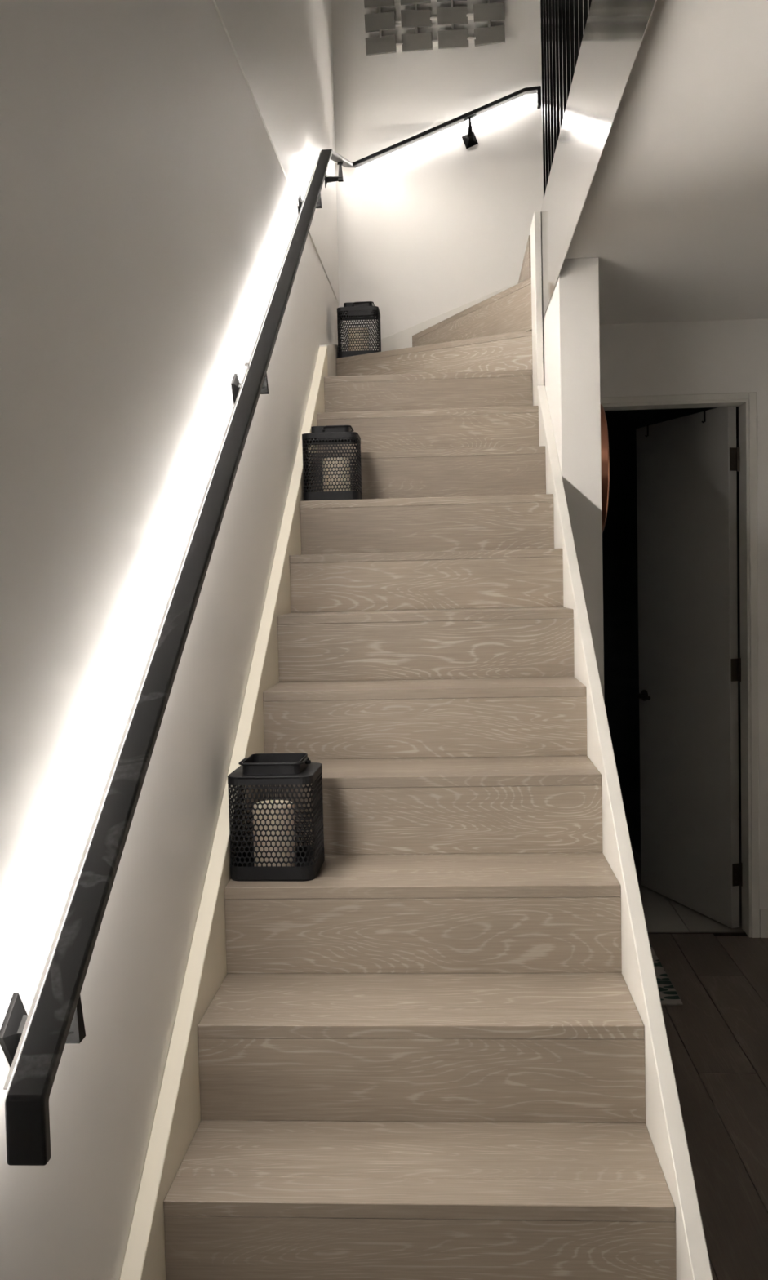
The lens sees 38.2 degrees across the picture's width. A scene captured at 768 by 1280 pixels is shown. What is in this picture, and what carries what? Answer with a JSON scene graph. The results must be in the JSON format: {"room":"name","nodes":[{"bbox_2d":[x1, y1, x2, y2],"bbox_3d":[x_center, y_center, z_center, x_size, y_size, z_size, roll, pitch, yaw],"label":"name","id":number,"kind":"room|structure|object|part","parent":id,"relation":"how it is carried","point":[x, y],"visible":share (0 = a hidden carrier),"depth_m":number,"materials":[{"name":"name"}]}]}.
{"room":"home staircase","nodes":[
{"label":"home staircase","id":0,"kind":"room"},
{"bbox_2d":[0,0,339,1279],"bbox_3d":[-0.535,-1.193,1.498,0.204,5.370,7.910,-1,3,4],"label":"wall","id":1,"kind":"structure","parent":0,"point":[157,157],"depth_m":1.72,"materials":[{"name":"white paint"}]},
{"bbox_2d":[0,85,541,1165],"bbox_3d":[0.145,-0.995,3.112,0.955,2.794,4.232,-1,3,4],"label":"handrail","id":2,"kind":"object","parent":1,"relation":"attached to","point":[33,1045],"visible":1,"depth_m":1.46,"materials":[{"name":"black metal"}]},
{"bbox_3d":[-0.412,0.440,1.250,0.014,0.080,0.080,-1,3,4],"label":"wall plate","id":3,"kind":"part","parent":2,"relation":"part of","materials":[{"name":"black metal"}]},
{"bbox_3d":[-0.373,0.410,1.246,0.069,0.090,0.033,-1,3,4],"label":"arm","id":4,"kind":"part","parent":2,"relation":"part of","materials":[{"name":"black metal"}]},
{"bbox_3d":[-0.348,-0.593,2.631,0.014,0.080,0.080,-1,3,4],"label":"wall plate","id":5,"kind":"part","parent":2,"relation":"part of","materials":[{"name":"black metal"}]},
{"bbox_3d":[-0.309,-0.622,2.627,0.069,0.090,0.033,-1,3,4],"label":"arm","id":6,"kind":"part","parent":2,"relation":"part of","materials":[{"name":"black metal"}]},
{"bbox_3d":[-0.291,-1.514,3.863,0.014,0.080,0.080,-1,3,4],"label":"wall plate","id":7,"kind":"part","parent":2,"relation":"part of","materials":[{"name":"black metal"}]},
{"bbox_3d":[-0.252,-1.543,3.859,0.069,0.090,0.033,-1,3,4],"label":"arm","id":8,"kind":"part","parent":2,"relation":"part of","materials":[{"name":"black metal"}]},
{"bbox_3d":[-0.247,-1.958,4.715,0.014,0.080,0.080,-1,3,4],"label":"wall plate","id":9,"kind":"part","parent":2,"relation":"part of","materials":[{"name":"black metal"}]},
{"bbox_3d":[-0.208,-1.983,4.711,0.069,0.083,0.033,-1,3,4],"label":"arm","id":10,"kind":"part","parent":2,"relation":"part of","materials":[{"name":"black metal"}]},
{"bbox_3d":[0.398,-2.316,5.140,0.075,0.075,0.014,-1,3,4],"label":"wall plate","id":11,"kind":"part","parent":2,"relation":"part of","materials":[{"name":"black metal"}]},
{"bbox_3d":[0.395,-2.344,5.099,0.031,0.092,0.069,-1,3,4],"label":"arm","id":12,"kind":"part","parent":2,"relation":"part of","materials":[{"name":"black metal"}]},
{"bbox_3d":[-0.480,-2.592,1.318,0.014,2.460,7.710,-1,3,4],"label":"wall panel","id":13,"kind":"part","parent":1,"relation":"part of","materials":[{"name":"white paint"}]},
{"bbox_2d":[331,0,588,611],"bbox_3d":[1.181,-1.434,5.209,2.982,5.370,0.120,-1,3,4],"label":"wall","id":14,"kind":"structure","parent":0,"point":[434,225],"depth_m":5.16,"materials":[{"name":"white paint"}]},
{"bbox_2d":[364,0,505,55],"bbox_3d":[0.227,-2.962,5.096,0.647,0.516,0.052,-1,3,4],"label":"wall sculpture","id":15,"kind":"object","parent":14,"relation":"attached to","point":[380,21],"visible":1,"depth_m":5.09,"materials":[{"name":"grey metal"}]},
{"bbox_3d":[-0.023,-2.948,5.102,0.141,0.082,0.017,-1,3,0],"label":"panel","id":16,"kind":"part","parent":15,"relation":"part of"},
{"bbox_3d":[-0.018,-2.843,5.108,0.141,0.082,0.012,-1,3,5],"label":"panel","id":17,"kind":"part","parent":15,"relation":"part of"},
{"bbox_3d":[-0.014,-2.739,5.113,0.141,0.082,0.013,-1,3,6],"label":"panel","id":18,"kind":"part","parent":15,"relation":"part of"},
{"bbox_3d":[0.143,-2.957,5.091,0.141,0.082,0.016,-1,3,1],"label":"panel","id":19,"kind":"part","parent":15,"relation":"part of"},
{"bbox_3d":[0.147,-2.852,5.097,0.141,0.082,0.013,-2,3,-6],"label":"panel","id":20,"kind":"part","parent":15,"relation":"part of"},
{"bbox_3d":[0.152,-2.748,5.103,0.141,0.082,0.015,-1,3,4],"label":"panel","id":21,"kind":"part","parent":15,"relation":"part of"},
{"bbox_3d":[0.309,-2.965,5.081,0.141,0.082,0.014,-1,3,-1],"label":"panel","id":22,"kind":"part","parent":15,"relation":"part of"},
{"bbox_3d":[0.313,-2.861,5.087,0.141,0.082,0.013,-2,3,-3],"label":"panel","id":23,"kind":"part","parent":15,"relation":"part of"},
{"bbox_3d":[0.318,-2.757,5.092,0.141,0.082,0.014,-1,3,0],"label":"panel","id":24,"kind":"part","parent":15,"relation":"part of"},
{"bbox_3d":[0.479,-2.870,5.076,0.141,0.082,0.013,-1,3,0],"label":"panel","id":25,"kind":"part","parent":15,"relation":"part of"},
{"bbox_3d":[0.483,-2.766,5.081,0.141,0.082,0.017,-1,3,9],"label":"panel","id":26,"kind":"part","parent":15,"relation":"part of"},
{"bbox_2d":[532,257,604,702],"bbox_3d":[0.684,0.041,4.375,0.123,2.540,1.765,-1,3,4],"label":"wall","id":27,"kind":"structure","parent":0,"point":[571,322],"depth_m":3.46,"materials":[{"name":"white paint"}]},
{"bbox_2d":[600,404,609,532],"bbox_3d":[0.727,-0.591,3.858,0.050,0.452,0.452,-1,3,4],"label":"disc","id":28,"kind":"object","parent":27,"relation":"attached to","point":[604,432],"visible":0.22,"depth_m":3.65,"materials":[{"name":"orange metal"}]},
{"bbox_2d":[600,391,759,937],"bbox_3d":[1.138,0.099,4.782,0.724,2.158,0.772,-1,3,4],"label":"door","id":29,"kind":"structure","parent":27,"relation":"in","point":[691,668],"depth_m":4.67,"materials":[{"name":"white paint"}]},
{"bbox_3d":[1.187,0.257,5.058,0.059,0.052,0.141,-2,3,-18],"label":"handle","id":30,"kind":"part","parent":29,"relation":"part of","materials":[{"name":"grey metal"}]},
{"bbox_2d":[702,409,707,422],"bbox_3d":[1.335,-0.921,4.583,0.056,0.053,0.009,-2,3,-18],"label":"hook","id":31,"kind":"object","parent":29,"relation":"attached to","point":[704,421],"visible":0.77,"depth_m":4.58,"materials":[{"name":"black metal"}]},
{"bbox_2d":[600,318,767,909],"bbox_3d":[1.652,0.015,4.423,1.804,2.540,0.110,-1,3,4],"label":"wall","id":32,"kind":"structure","parent":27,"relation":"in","point":[720,356],"depth_m":4.34,"materials":[{"name":"white paint"}]},
{"bbox_2d":[760,909,767,937],"bbox_3d":[2.039,1.121,4.400,1.075,0.115,0.010,-1,3,4],"label":"baseboard","id":33,"kind":"structure","parent":32,"relation":"attached to","point":[763,913],"depth_m":4.43,"materials":[{"name":"white paint"}]},
{"bbox_2d":[648,931,747,936],"bbox_3d":[1.133,1.199,4.521,0.690,0.014,0.014,-1,3,4],"label":"threshold","id":34,"kind":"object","parent":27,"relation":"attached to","point":[742,933],"depth_m":4.50,"materials":[{"name":"black wood"}]},
{"bbox_2d":[564,0,767,324],"bbox_3d":[1.373,-1.250,1.329,1.928,0.330,7.610,-1,3,4],"label":"ceiling","id":35,"kind":"structure","parent":0,"point":[674,215],"depth_m":2.76,"materials":[{"name":"white paint"}]},
{"bbox_2d":[540,0,657,319],"bbox_3d":[0.462,-1.250,2.238,0.002,0.390,4.010,-1,3,4],"label":"fascia","id":36,"kind":"object","parent":35,"relation":"attached to","point":[615,31],"visible":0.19,"depth_m":2.64,"materials":[{"name":"white paint"}]},
{"bbox_2d":[540,0,591,197],"bbox_3d":[0.451,-1.923,2.081,0.022,0.974,3.770,-1,3,4],"label":"balustrade","id":37,"kind":"object","parent":36,"relation":"on","point":[560,22],"visible":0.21,"depth_m":3.44,"materials":[{"name":"black metal"}]},
{"bbox_2d":[602,437,741,813],"bbox_3d":[1.824,-0.059,6.831,1.954,2.420,0.100,-1,3,4],"label":"wall","id":38,"kind":"structure","parent":0,"point":[620,534],"depth_m":6.80,"materials":[{"name":"grey paint"}]},
{"bbox_2d":[604,406,738,441],"bbox_3d":[1.726,-1.193,5.617,1.954,0.080,2.408,-1,3,4],"label":"ceiling","id":39,"kind":"structure","parent":0,"point":[622,425],"depth_m":5.79,"materials":[{"name":"grey paint"}]},
{"bbox_2d":[625,811,767,1279],"bbox_3d":[1.058,1.366,2.291,2.782,0.100,9.200,-1,3,4],"label":"floor","id":40,"kind":"structure","parent":0,"point":[717,1039],"depth_m":3.31,"materials":[{"name":"brown wood"}]},
{"bbox_2d":[119,211,713,1279],"bbox_3d":[0.141,-0.132,3.161,0.905,2.841,4.275,-1,3,4],"label":"staircase","id":41,"kind":"structure","parent":40,"relation":"on","point":[442,1051],"depth_m":2.23,"materials":[{"name":"brown wood"}]},
{"bbox_2d":[227,752,324,881],"bbox_3d":[-0.228,0.372,2.369,0.179,0.242,0.179,-1,3,5],"label":"lantern","id":42,"kind":"object","parent":41,"relation":"on","point":[258,769],"visible":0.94,"depth_m":2.29,"materials":[{"name":"black metal"}]},
{"bbox_3d":[-0.233,0.258,2.340,0.138,0.013,0.091,-1,3,5],"label":"bail handle","id":43,"kind":"part","parent":42,"relation":"part of","materials":[{"name":"black metal"}]},
{"bbox_2d":[252,800,296,866],"bbox_3d":[-0.235,0.415,2.372,0.089,0.149,0.089,-1,3,4],"label":"pillar candle","id":44,"kind":"object","parent":42,"relation":"in","point":[279,806],"visible":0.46,"depth_m":2.33,"materials":[{"name":"beige wax"}]},
{"bbox_3d":[-0.230,0.284,2.364,0.179,0.017,0.179,-1,3,5],"label":"frame","id":45,"kind":"part","parent":42,"relation":"part of","materials":[{"name":"black metal"}]},
{"bbox_3d":[-0.162,0.261,2.377,0.012,0.009,0.009,-1,3,5],"label":"pivot knob","id":46,"kind":"part","parent":42,"relation":"part of","materials":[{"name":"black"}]},
{"bbox_2d":[302,425,362,501],"bbox_3d":[-0.168,-0.569,3.625,0.179,0.242,0.179,-1,3,3],"label":"lantern","id":47,"kind":"object","parent":41,"relation":"on","point":[326,435],"visible":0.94,"depth_m":3.54,"materials":[{"name":"black metal"}]},
{"bbox_3d":[-0.170,-0.656,3.620,0.179,0.017,0.179,-1,3,3],"label":"frame","id":48,"kind":"part","parent":47,"relation":"part of","materials":[{"name":"black metal"}]},
{"bbox_2d":[322,457,350,491],"bbox_3d":[-0.155,-0.526,3.626,0.089,0.149,0.089,0,3,19],"label":"pillar candle","id":49,"kind":"object","parent":47,"relation":"in","point":[331,458],"visible":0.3,"depth_m":3.59,"materials":[{"name":"beige wax"}]},
{"bbox_3d":[-0.148,-0.684,3.617,0.091,0.013,0.138,-1,3,3],"label":"bail handle","id":50,"kind":"part","parent":47,"relation":"part of","materials":[{"name":"black metal"}]},
{"bbox_3d":[-0.214,-1.139,4.826,0.031,0.450,0.845,-1,3,4],"label":"skirting","id":51,"kind":"part","parent":41,"relation":"part of","materials":[{"name":"white paint"}]},
{"bbox_2d":[337,301,381,358],"bbox_3d":[-0.107,-1.331,4.826,0.179,0.242,0.179,-1,3,4],"label":"lantern","id":52,"kind":"object","parent":41,"relation":"on","point":[365,310],"visible":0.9,"depth_m":4.74,"materials":[{"name":"black metal"}]},
{"bbox_2d":[347,326,368,351],"bbox_3d":[-0.111,-1.287,4.829,0.089,0.149,0.089,1,4,35],"label":"pillar candle","id":53,"kind":"object","parent":52,"relation":"in","point":[365,328],"visible":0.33,"depth_m":4.79,"materials":[{"name":"beige wax"}]},
{"bbox_3d":[-0.109,-1.418,4.822,0.179,0.017,0.179,-1,3,4],"label":"frame","id":54,"kind":"part","parent":52,"relation":"part of","materials":[{"name":"black metal"}]},
{"bbox_3d":[-0.086,-1.446,4.819,0.091,0.013,0.138,-1,3,4],"label":"bail handle","id":55,"kind":"part","parent":52,"relation":"part of","materials":[{"name":"black metal"}]},
{"bbox_3d":[0.241,-1.381,5.203,0.840,0.571,0.012,-1,3,4],"label":"skirting","id":56,"kind":"part","parent":41,"relation":"part of","materials":[{"name":"white paint"}]},
{"bbox_2d":[649,943,683,1004],"bbox_3d":[0.898,1.220,4.082,0.268,0.007,0.632,-1,3,4],"label":"floor mat","id":57,"kind":"object","parent":40,"relation":"on","point":[668,995],"visible":0.28,"depth_m":3.92,"materials":[{"name":"grey fabric"}]}
]}

